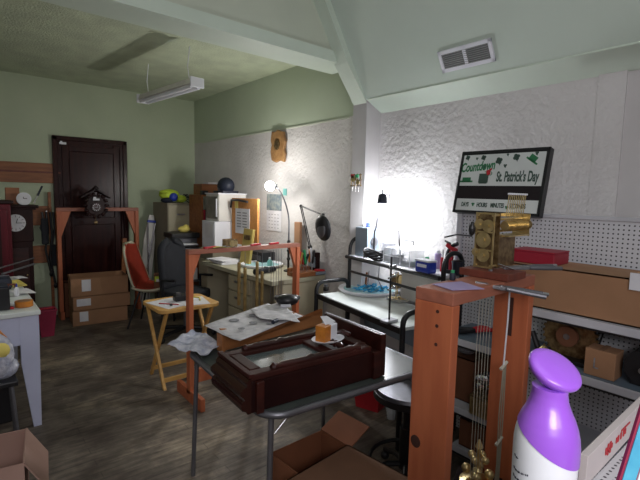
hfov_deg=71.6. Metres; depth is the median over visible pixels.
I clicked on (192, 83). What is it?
ceiling light
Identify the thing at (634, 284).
paper tag
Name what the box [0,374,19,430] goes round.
stool
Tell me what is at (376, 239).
speaker grille
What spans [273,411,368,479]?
cardboard box
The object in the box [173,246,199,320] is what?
cart
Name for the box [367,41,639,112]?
trim
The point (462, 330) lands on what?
pliers
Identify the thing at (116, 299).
cardboard box
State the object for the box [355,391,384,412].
crate
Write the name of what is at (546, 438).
air freshener
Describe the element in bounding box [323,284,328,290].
jar
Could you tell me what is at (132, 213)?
stand
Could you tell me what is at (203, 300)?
paper sheet
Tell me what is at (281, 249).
bundle
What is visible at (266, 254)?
box
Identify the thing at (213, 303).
folding tray table
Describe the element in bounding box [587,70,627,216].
wall panel
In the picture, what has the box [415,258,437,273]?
tub
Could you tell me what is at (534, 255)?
case
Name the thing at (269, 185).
gooseneck lamp
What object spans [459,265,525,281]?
board
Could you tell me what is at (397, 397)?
stool
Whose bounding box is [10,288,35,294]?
paper sheet
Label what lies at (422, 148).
wall
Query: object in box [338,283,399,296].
round tray
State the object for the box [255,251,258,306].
weight
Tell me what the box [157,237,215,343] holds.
office chair
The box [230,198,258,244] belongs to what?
plywood panel
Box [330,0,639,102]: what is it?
ceiling
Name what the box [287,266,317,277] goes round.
tool rack
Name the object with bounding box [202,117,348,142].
trim
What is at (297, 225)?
wood post
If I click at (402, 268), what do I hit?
shelf
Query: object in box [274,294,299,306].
bowl
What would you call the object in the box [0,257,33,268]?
metal rod
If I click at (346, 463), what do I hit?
cardboard box
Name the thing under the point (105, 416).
floor
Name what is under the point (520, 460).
print
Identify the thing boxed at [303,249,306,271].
tool
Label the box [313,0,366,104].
trim
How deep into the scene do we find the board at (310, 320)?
2.49 m
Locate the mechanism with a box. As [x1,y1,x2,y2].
[531,319,603,367]
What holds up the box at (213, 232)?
on the base cabinet at (203, 257)
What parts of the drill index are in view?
panel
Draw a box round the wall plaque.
[270,130,286,162]
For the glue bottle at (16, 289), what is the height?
0.090 m
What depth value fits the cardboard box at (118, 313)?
5.01 m
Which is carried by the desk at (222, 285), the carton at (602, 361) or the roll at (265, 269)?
the roll at (265, 269)
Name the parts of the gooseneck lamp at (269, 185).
bulb, stem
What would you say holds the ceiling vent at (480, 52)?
in the ceiling at (393, 46)
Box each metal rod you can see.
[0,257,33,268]
[1,263,34,274]
[475,281,548,298]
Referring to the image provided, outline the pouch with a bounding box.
[0,274,11,289]
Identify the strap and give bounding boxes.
[39,211,57,287]
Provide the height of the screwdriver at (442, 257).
0.140 m
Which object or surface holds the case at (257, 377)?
on the table at (398, 366)
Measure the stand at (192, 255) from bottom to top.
1.100 m
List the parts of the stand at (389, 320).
rod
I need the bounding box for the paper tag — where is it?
[629,273,639,290]
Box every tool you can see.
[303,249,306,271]
[311,250,314,270]
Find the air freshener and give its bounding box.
[511,348,581,479]
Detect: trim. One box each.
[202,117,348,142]
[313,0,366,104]
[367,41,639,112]
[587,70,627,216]
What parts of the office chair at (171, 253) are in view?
armrest, backrest, leg, leg, seat, leg, armrest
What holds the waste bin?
on the floor
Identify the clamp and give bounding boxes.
[445,240,458,273]
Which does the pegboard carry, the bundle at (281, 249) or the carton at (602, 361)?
the carton at (602, 361)
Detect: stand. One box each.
[55,207,141,319]
[177,242,299,412]
[380,256,397,323]
[408,274,534,479]
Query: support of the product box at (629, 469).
on the display table at (610, 471)
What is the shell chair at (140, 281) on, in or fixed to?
on the floor
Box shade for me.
[377,194,386,203]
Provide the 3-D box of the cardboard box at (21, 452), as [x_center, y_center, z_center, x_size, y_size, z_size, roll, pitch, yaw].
[-1.508,1.118,2.001,0.487,0.304,0.390,-2,7,-32]
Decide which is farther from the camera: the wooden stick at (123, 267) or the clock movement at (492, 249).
the wooden stick at (123, 267)
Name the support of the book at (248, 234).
on the round tray at (253, 262)
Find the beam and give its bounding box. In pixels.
[39,0,337,73]
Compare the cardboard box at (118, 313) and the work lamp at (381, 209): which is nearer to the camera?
the work lamp at (381, 209)
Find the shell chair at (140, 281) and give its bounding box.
[122,241,175,328]
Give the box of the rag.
[167,329,217,355]
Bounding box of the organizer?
[383,247,415,267]
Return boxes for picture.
[229,314,271,329]
[267,194,281,210]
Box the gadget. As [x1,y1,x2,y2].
[173,292,185,301]
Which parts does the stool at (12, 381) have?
seat, leg, leg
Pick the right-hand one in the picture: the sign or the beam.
the sign
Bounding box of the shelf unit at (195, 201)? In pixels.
[189,194,205,312]
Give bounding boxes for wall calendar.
[266,194,281,231]
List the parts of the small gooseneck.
post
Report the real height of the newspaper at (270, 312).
0.016 m
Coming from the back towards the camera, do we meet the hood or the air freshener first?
the hood
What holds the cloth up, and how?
on the printer
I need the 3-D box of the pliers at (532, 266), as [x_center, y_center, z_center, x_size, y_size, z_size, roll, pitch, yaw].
[0.840,0.108,1.746,0.261,0.018,0.081,0,6,-12]
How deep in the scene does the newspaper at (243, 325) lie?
2.32 m
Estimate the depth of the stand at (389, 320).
2.66 m
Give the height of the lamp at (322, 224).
0.641 m
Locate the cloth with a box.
[178,225,189,231]
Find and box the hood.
[11,210,33,241]
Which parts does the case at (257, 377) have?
moulding, pane, door, cornice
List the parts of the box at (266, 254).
panel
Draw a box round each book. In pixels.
[203,210,205,219]
[240,228,254,263]
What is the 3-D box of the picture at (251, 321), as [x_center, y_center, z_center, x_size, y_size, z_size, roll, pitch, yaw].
[-0.344,0.432,2.406,0.325,0.001,0.231,-4,8,-40]
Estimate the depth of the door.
5.41 m
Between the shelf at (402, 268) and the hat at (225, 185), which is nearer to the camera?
the shelf at (402, 268)
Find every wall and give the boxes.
[0,71,194,314]
[194,66,639,357]
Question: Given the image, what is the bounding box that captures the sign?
[452,147,553,217]
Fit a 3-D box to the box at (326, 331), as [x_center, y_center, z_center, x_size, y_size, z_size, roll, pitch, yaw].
[0.027,0.390,1.964,0.058,0.100,0.100,5,7,33]
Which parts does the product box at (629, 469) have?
cyan panel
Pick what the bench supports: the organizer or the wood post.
the organizer
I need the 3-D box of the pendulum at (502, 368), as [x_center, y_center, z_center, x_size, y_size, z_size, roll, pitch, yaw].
[0.712,0.727,1.754,0.054,1.080,0.012,-4,8,-40]
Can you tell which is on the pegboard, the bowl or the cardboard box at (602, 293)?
the cardboard box at (602, 293)
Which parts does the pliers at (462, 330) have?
handle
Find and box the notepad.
[12,279,26,286]
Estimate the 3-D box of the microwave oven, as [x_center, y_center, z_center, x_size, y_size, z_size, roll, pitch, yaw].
[-1.088,-0.382,5.115,0.367,0.313,0.340,-4,8,-40]
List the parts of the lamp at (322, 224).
arm, arm, lamp shade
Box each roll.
[14,299,32,307]
[253,266,275,274]
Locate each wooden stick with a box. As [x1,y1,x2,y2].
[47,192,54,305]
[121,238,126,272]
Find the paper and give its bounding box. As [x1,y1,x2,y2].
[433,281,483,289]
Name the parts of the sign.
panel, panel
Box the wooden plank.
[0,161,60,182]
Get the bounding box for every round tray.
[241,260,282,268]
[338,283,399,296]
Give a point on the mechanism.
(571, 342)
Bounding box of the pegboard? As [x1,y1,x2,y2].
[452,213,639,475]
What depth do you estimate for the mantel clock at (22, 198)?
4.52 m
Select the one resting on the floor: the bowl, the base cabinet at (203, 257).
the base cabinet at (203, 257)
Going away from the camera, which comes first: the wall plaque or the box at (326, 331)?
the box at (326, 331)
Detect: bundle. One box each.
[270,249,281,301]
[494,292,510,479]
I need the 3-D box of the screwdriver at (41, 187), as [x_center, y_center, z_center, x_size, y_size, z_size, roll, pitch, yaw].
[-2.918,-0.469,4.598,0.093,0.188,0.022,-3,7,-37]
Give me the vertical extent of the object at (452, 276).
0.037 m
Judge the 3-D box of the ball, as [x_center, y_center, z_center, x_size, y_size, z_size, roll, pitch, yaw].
[0.892,0.767,2.380,0.100,0.107,0.122,-1,6,-19]
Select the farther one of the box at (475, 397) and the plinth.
the box at (475, 397)
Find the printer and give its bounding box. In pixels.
[163,231,199,245]
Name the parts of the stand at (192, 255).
post, rail, post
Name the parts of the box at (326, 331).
gold panel, white panel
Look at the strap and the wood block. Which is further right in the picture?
the strap
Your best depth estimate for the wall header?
2.97 m
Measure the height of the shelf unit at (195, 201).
1.470 m
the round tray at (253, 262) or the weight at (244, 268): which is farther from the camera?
the round tray at (253, 262)
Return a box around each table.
[143,294,218,390]
[190,326,412,479]
[592,444,626,479]
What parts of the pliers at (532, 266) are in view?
handle, handle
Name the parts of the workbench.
leg, leg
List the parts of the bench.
frame, shelf frame, rail, cable coil, cross rail, modesty panel, shelf rail, frame, panel, shelf frame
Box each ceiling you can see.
[0,0,296,100]
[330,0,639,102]
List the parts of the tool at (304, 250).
handle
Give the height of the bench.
1.167 m
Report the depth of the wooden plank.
4.97 m
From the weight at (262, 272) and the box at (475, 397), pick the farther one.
the weight at (262, 272)
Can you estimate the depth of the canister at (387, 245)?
3.27 m
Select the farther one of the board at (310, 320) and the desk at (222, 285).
the desk at (222, 285)
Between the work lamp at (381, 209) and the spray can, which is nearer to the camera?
the spray can
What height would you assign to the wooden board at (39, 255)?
0.201 m
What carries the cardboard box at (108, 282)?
on the cardboard box at (116, 299)
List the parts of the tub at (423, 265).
lid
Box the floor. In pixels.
[0,304,483,479]
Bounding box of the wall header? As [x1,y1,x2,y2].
[166,0,331,49]
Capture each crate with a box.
[193,182,217,194]
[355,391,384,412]
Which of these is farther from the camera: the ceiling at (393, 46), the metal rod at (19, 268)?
the metal rod at (19, 268)
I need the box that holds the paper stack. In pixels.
[207,257,239,264]
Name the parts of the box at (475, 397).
lid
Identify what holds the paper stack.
on the desk at (222, 285)
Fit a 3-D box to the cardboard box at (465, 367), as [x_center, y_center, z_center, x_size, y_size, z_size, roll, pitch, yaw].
[0.880,0.789,2.608,0.200,0.250,0.160,-4,8,-40]
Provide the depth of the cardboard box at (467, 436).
2.44 m
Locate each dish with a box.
[311,334,343,343]
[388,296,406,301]
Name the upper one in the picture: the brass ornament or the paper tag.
the brass ornament
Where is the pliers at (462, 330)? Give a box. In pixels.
[458,325,492,333]
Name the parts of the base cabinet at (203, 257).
door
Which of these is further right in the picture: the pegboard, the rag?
the pegboard
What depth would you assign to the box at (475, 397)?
2.36 m
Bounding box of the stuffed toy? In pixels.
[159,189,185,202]
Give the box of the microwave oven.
[205,193,246,220]
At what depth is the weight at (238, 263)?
3.36 m
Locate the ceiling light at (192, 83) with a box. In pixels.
[136,46,203,103]
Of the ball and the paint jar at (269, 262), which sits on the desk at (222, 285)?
the paint jar at (269, 262)
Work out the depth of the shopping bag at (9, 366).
2.58 m
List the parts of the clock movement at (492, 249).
verge arm, frame, plate, plate, lever, plate, barrel frame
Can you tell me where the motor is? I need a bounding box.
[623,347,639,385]
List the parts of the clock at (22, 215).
door, cornice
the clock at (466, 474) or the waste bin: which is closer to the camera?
the clock at (466, 474)
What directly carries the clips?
on the round tray at (342, 287)
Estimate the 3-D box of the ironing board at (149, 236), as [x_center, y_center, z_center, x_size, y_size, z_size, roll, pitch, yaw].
[-2.229,0.280,5.721,0.243,1.203,0.059,-4,8,-40]
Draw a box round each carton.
[578,397,639,479]
[584,343,623,381]
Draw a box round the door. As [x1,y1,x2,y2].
[51,135,129,308]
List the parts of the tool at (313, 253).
handle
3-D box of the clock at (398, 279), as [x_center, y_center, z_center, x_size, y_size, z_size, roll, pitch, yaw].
[0.571,0.333,3.262,0.090,0.215,0.070,-4,8,-40]
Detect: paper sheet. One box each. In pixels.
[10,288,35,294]
[146,297,183,308]
[164,298,195,302]
[182,296,209,305]
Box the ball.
[475,371,489,391]
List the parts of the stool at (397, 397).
leg, leg, seat, leg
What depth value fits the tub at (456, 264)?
2.68 m
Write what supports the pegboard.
on the floor
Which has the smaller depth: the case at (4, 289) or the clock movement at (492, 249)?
the clock movement at (492, 249)
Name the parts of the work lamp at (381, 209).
arm, bulb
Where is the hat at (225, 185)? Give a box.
[213,177,238,192]
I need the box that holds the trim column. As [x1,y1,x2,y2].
[349,101,380,328]
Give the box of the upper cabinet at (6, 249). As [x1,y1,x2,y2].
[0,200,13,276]
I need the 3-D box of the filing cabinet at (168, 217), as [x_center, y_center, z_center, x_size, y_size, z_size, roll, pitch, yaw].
[-1.915,0.192,5.810,0.330,1.360,0.528,-4,8,-40]
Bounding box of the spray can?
[435,250,441,268]
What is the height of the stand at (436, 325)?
1.200 m
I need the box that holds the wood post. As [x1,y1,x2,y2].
[294,222,301,251]
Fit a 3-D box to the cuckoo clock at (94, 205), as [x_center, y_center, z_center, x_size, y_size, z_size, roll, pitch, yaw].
[-2.627,-0.408,5.188,0.322,0.451,0.150,-4,8,-40]
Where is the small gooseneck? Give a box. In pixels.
[398,230,413,253]
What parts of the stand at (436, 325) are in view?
post, post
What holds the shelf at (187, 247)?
attached to the cart
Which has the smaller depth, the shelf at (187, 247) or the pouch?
the pouch
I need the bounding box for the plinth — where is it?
[454,466,501,479]
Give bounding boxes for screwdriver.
[33,186,42,203]
[440,250,443,270]
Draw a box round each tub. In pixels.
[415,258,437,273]
[451,260,463,275]
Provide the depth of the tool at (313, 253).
4.05 m
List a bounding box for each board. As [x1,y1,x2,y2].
[33,206,51,224]
[33,245,49,262]
[140,215,155,306]
[217,309,321,351]
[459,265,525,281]
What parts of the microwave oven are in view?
door, handle, panel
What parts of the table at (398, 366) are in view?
leg, leg, leg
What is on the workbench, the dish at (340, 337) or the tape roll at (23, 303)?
the tape roll at (23, 303)
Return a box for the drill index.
[308,251,319,269]
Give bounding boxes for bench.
[314,237,464,450]
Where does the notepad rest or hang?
on the workbench
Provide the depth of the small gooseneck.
3.30 m
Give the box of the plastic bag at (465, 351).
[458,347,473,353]
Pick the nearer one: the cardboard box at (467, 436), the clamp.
the cardboard box at (467, 436)
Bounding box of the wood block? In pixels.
[5,187,18,203]
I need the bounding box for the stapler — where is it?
[314,269,325,274]
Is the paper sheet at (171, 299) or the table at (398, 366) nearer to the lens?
the table at (398, 366)
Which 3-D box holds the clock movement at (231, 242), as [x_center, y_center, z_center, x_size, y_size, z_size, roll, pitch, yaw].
[-0.665,0.023,3.288,0.090,0.060,0.072,-4,8,-40]
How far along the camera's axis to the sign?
2.53 m
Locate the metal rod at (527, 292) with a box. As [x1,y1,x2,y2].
[475,281,548,298]
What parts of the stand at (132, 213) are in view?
post, post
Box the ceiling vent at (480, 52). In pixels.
[437,37,495,72]
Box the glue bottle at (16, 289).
[14,283,18,295]
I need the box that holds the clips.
[352,283,388,291]
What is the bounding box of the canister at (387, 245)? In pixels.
[382,241,395,258]
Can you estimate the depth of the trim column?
3.54 m
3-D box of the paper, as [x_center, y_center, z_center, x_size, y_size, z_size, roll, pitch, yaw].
[0.462,0.156,1.510,0.132,0.002,0.130,-1,6,-17]
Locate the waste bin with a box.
[39,306,56,337]
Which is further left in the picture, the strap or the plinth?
the strap
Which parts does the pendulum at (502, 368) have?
cord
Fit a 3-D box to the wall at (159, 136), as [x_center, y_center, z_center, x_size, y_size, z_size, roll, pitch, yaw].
[-3.631,-0.470,4.827,5.000,2.900,0.100,-4,8,-40]
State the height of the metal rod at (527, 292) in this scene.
0.049 m
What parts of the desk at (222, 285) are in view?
panel, drawer, drawer, drawer, panel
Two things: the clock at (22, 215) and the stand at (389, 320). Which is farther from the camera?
the clock at (22, 215)
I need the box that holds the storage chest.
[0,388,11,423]
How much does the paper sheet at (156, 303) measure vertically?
0.002 m
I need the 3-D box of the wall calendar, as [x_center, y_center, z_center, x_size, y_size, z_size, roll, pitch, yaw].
[-0.495,-0.294,4.761,0.006,0.393,0.277,-4,8,-40]
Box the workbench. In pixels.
[0,276,41,426]
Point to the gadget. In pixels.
(178, 296)
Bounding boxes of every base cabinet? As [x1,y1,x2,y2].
[199,247,240,322]
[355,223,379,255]
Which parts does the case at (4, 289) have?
lid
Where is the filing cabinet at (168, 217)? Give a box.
[153,202,188,298]
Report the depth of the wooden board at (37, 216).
5.08 m
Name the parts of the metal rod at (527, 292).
handle, handle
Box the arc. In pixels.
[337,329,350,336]
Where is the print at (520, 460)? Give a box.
[513,453,527,479]
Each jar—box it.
[267,257,272,265]
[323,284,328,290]
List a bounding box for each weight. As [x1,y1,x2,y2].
[237,262,240,304]
[243,267,246,311]
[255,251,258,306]
[260,250,263,305]
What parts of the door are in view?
panel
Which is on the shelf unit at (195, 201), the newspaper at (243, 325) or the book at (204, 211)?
the book at (204, 211)
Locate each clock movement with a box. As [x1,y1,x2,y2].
[222,238,237,247]
[444,193,531,269]
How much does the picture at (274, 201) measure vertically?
0.174 m
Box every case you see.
[0,282,9,310]
[210,312,385,414]
[514,246,569,264]
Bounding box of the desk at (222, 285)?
[202,258,324,322]
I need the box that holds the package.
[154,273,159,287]
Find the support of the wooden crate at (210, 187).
on the shelf unit at (195, 201)
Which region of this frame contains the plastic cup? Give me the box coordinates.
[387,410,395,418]
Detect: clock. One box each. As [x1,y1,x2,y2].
[10,204,38,307]
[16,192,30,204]
[78,186,110,223]
[391,272,401,297]
[459,439,493,479]
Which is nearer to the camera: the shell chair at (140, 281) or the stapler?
the stapler
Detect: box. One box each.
[0,428,48,479]
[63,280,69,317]
[68,270,127,297]
[68,291,129,311]
[69,305,127,326]
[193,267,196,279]
[202,220,241,246]
[252,250,274,262]
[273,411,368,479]
[288,444,407,479]
[315,316,336,342]
[455,350,490,403]
[459,417,485,452]
[469,388,488,420]
[509,261,639,328]
[616,405,639,479]
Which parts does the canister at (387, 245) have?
lid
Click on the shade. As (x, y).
(382, 198)
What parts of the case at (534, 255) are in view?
lid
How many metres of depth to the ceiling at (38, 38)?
4.11 m
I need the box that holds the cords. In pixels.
[470,296,492,474]
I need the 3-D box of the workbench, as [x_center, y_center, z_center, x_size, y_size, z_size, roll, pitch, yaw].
[-2.625,0.772,2.957,1.150,0.750,1.370,-4,8,-40]
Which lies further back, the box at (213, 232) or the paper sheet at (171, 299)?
the box at (213, 232)
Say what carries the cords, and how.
hanging from the stand at (436, 325)
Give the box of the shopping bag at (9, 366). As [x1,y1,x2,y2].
[0,331,18,379]
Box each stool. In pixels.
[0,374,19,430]
[368,379,411,475]
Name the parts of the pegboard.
shelf, shelf, shelf, shelf, rail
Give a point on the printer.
(189, 238)
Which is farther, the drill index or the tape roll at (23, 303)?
the drill index
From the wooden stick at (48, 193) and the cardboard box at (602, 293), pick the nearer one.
the cardboard box at (602, 293)
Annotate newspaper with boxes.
[204,304,301,340]
[250,303,299,321]
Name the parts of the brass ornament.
frame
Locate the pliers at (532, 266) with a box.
[503,264,562,269]
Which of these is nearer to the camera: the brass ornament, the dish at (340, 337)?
the dish at (340, 337)
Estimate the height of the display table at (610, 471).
1.050 m
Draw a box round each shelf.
[185,246,198,248]
[351,255,458,278]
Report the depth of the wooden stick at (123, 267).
5.46 m
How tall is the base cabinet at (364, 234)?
0.258 m
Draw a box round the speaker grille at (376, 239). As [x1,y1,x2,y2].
[371,238,377,245]
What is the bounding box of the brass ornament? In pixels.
[350,173,361,191]
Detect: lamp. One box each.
[265,181,289,271]
[299,204,330,268]
[373,190,389,249]
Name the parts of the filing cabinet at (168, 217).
drawer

